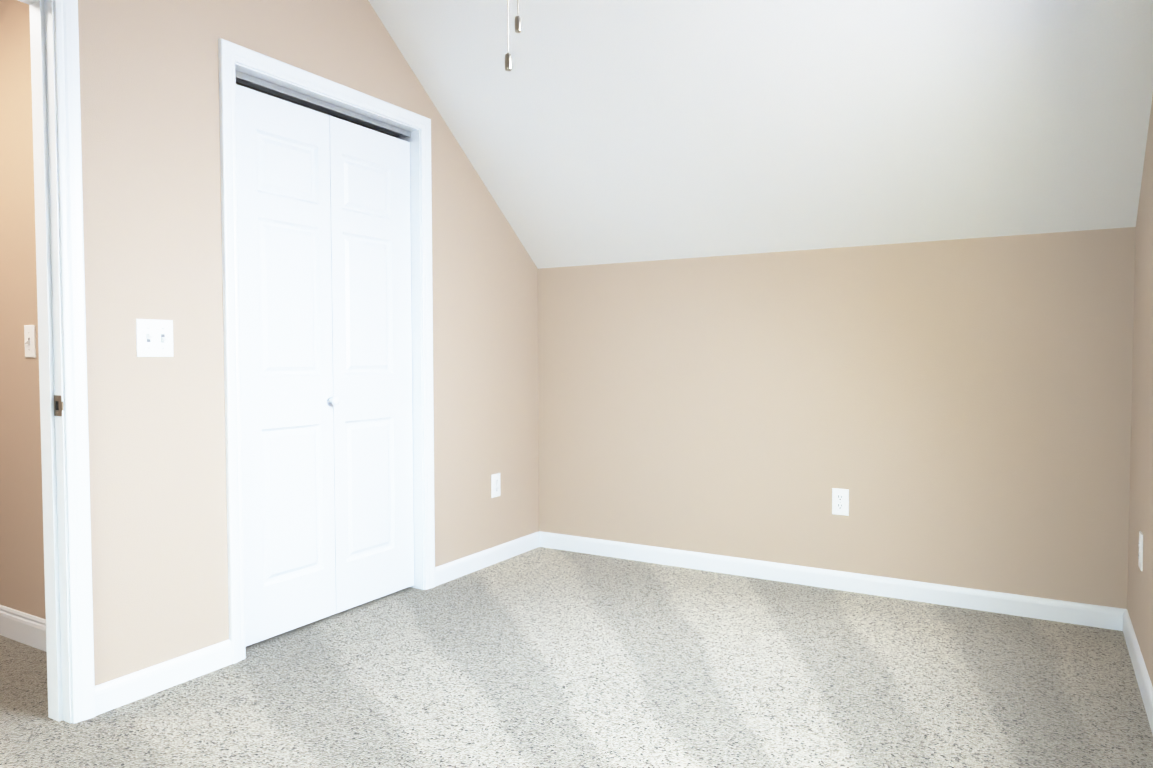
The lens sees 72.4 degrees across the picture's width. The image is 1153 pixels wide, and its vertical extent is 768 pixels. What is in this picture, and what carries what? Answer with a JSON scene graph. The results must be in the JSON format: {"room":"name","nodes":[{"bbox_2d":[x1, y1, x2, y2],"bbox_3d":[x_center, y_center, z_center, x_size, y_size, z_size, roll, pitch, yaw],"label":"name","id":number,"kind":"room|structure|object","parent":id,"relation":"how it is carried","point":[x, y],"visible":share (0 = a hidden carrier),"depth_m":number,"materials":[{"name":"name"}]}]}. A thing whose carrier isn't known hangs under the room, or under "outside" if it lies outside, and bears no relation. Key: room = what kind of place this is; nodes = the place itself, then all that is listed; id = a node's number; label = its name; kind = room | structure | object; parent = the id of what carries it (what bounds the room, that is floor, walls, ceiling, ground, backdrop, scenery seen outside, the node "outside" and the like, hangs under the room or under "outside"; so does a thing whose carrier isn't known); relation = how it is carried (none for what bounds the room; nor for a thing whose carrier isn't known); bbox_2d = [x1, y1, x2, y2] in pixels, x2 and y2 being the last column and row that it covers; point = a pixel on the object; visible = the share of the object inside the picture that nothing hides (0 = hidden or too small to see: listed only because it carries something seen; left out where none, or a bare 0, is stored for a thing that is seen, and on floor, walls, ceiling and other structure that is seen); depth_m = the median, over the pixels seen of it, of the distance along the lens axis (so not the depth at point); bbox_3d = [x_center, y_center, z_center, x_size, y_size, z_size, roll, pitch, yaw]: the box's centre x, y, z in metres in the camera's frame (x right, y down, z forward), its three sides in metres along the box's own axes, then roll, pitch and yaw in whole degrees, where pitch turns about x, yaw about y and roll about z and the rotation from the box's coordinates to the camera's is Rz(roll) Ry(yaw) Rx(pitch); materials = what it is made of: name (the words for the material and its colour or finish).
{"room":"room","nodes":[
{"label":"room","id":0,"kind":"room"},
{"bbox_2d":[0,0,45,618],"bbox_3d":[-1.935,-0.273,2.868,1.280,2.440,0.120,1,2,31],"label":"wall","id":1,"kind":"structure","parent":0,"point":[22,582],"depth_m":2.85,"materials":[{"name":"beige paint"}]},
{"bbox_2d":[0,605,46,651],"bbox_3d":[-1.967,0.894,2.852,1.280,0.108,0.014,1,2,31],"label":"baseboard","id":2,"kind":"structure","parent":1,"relation":"attached to","point":[23,627],"depth_m":2.88,"materials":[{"name":"white wood"}]},
{"bbox_2d":[24,325,35,357],"bbox_3d":[-1.949,-0.152,2.800,0.070,0.116,0.020,1,2,31],"label":"light switch","id":3,"kind":"object","parent":1,"relation":"attached to","point":[30,339],"visible":1,"depth_m":2.80,"materials":[{"name":"white plastic"}]},
{"bbox_2d":[78,0,538,685],"bbox_3d":[-1.406,-0.348,2.386,0.120,2.620,4.735,1,2,31],"label":"wall","id":4,"kind":"structure","parent":0,"point":[152,186],"depth_m":2.55,"materials":[{"name":"beige paint"}]},
{"bbox_2d":[17,0,94,723],"bbox_3d":[-1.696,-0.073,1.887,0.138,2.107,0.934,1,2,31],"label":"door frame","id":5,"kind":"structure","parent":4,"relation":"attached to","point":[45,161],"depth_m":2.23,"materials":[{"name":"white wood"}]},
{"bbox_2d":[54,395,63,415],"bbox_3d":[-1.462,0.061,2.227,0.044,0.058,0.008,1,2,31],"label":"plate","id":6,"kind":"object","parent":5,"relation":"attached to","point":[58,405],"visible":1,"depth_m":2.22,"materials":[{"name":"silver metal"}]},
{"bbox_2d":[136,319,173,356],"bbox_3d":[-1.298,-0.142,2.437,0.020,0.116,0.116,1,2,31],"label":"light switch","id":7,"kind":"object","parent":4,"relation":"attached to","point":[154,337],"visible":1,"depth_m":2.44,"materials":[{"name":"white plastic"}]},
{"bbox_2d":[95,639,231,715],"bbox_3d":[-1.292,0.918,2.489,0.013,0.083,0.449,1,2,31],"label":"baseboard","id":8,"kind":"structure","parent":4,"relation":"attached to","point":[126,689],"depth_m":2.46,"materials":[{"name":"white wood"}]},
{"bbox_2d":[235,70,410,138],"bbox_3d":[-0.983,-1.085,3.097,0.043,0.028,0.913,1,2,31],"label":"track rail","id":9,"kind":"object","parent":4,"relation":"attached to","point":[280,91],"visible":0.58,"depth_m":3.05,"materials":[{"name":"silver metal"}]},
{"bbox_2d":[236,84,413,646],"bbox_3d":[-0.961,-0.066,3.122,0.080,1.975,0.909,1,2,31],"label":"bifold closet door","id":10,"kind":"structure","parent":4,"relation":"in","point":[324,232],"depth_m":3.08,"materials":[{"name":"white wood"}]},
{"bbox_2d":[218,38,434,663],"bbox_3d":[-0.913,-0.112,3.092,0.018,2.097,1.039,1,2,31],"label":"trim","id":11,"kind":"structure","parent":4,"relation":"attached to","point":[230,54],"depth_m":2.69,"materials":[{"name":"white wood"}]},
{"bbox_2d":[235,62,423,589],"bbox_3d":[-0.972,-0.092,3.127,0.120,2.055,0.955,1,2,31],"label":"door frame","id":12,"kind":"structure","parent":4,"relation":"attached to","point":[416,310],"depth_m":3.49,"materials":[{"name":"white wood"}]},
{"bbox_2d":[435,532,539,586],"bbox_3d":[-0.428,0.864,3.947,0.013,0.083,0.865,1,2,31],"label":"baseboard","id":13,"kind":"structure","parent":4,"relation":"attached to","point":[455,569],"depth_m":3.90,"materials":[{"name":"white wood"}]},
{"bbox_2d":[491,473,500,497],"bbox_3d":[-0.405,0.512,3.979,0.008,0.118,0.072,1,2,31],"label":"outlet","id":14,"kind":"object","parent":4,"relation":"attached to","point":[495,486],"visible":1,"depth_m":3.97,"materials":[{"name":"white plastic"}]},
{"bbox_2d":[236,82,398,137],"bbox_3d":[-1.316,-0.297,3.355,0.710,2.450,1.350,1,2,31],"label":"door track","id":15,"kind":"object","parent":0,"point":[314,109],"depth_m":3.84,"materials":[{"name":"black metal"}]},
{"bbox_2d":[0,547,1152,767],"bbox_3d":[-0.809,1.022,2.084,4.298,0.100,4.735,1,2,31],"label":"floor","id":16,"kind":"structure","parent":0,"point":[540,657],"depth_m":2.48,"materials":[{"name":"carpet"}]},
{"bbox_2d":[368,0,1152,268],"bbox_3d":[-0.212,-1.117,1.651,2.898,1.356,4.735,1,2,31],"label":"ceiling","id":17,"kind":"structure","parent":0,"point":[591,132],"depth_m":3.03,"materials":[{"name":"white paint"}]},
{"bbox_2d":[505,0,520,70],"bbox_3d":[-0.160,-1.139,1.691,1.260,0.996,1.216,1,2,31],"label":"pull chain","id":18,"kind":"object","parent":17,"relation":"hanging from","point":[508,61],"visible":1,"depth_m":1.60,"materials":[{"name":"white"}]},
{"bbox_2d":[538,227,1135,608],"bbox_3d":[0.966,0.152,3.683,2.658,1.518,0.120,1,2,31],"label":"wall","id":19,"kind":"structure","parent":0,"point":[957,412],"depth_m":3.44,"materials":[{"name":"beige paint"}]},
{"bbox_2d":[539,531,1126,630],"bbox_3d":[0.934,0.871,3.652,2.658,0.083,0.013,1,2,31],"label":"baseboard","id":20,"kind":"structure","parent":19,"relation":"attached to","point":[1097,616],"depth_m":3.46,"materials":[{"name":"white wood"}]},
{"bbox_2d":[832,488,848,515],"bbox_3d":[1.172,0.524,3.501,0.072,0.118,0.008,1,2,31],"label":"outlet","id":21,"kind":"object","parent":19,"relation":"attached to","point":[840,501],"visible":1,"depth_m":3.50,"materials":[{"name":"white plastic"}]},
{"bbox_2d":[1127,96,1152,685],"bbox_3d":[0.985,-0.303,0.972,0.120,2.620,4.735,1,2,31],"label":"wall","id":22,"kind":"structure","parent":0,"point":[1140,598],"depth_m":2.61,"materials":[{"name":"beige paint"}]},
{"bbox_2d":[1123,610,1152,734],"bbox_3d":[0.928,0.963,1.046,0.013,0.083,4.482,1,2,31],"label":"baseboard","id":23,"kind":"structure","parent":22,"relation":"attached to","point":[1141,674],"depth_m":2.49,"materials":[{"name":"white wood"}]},
{"bbox_2d":[1138,531,1142,570],"bbox_3d":[1.848,0.547,2.584,0.008,0.118,0.072,1,2,31],"label":"outlet","id":24,"kind":"object","parent":22,"relation":"attached to","point":[1140,556],"visible":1,"depth_m":2.56,"materials":[{"name":"white plastic"}]}
]}

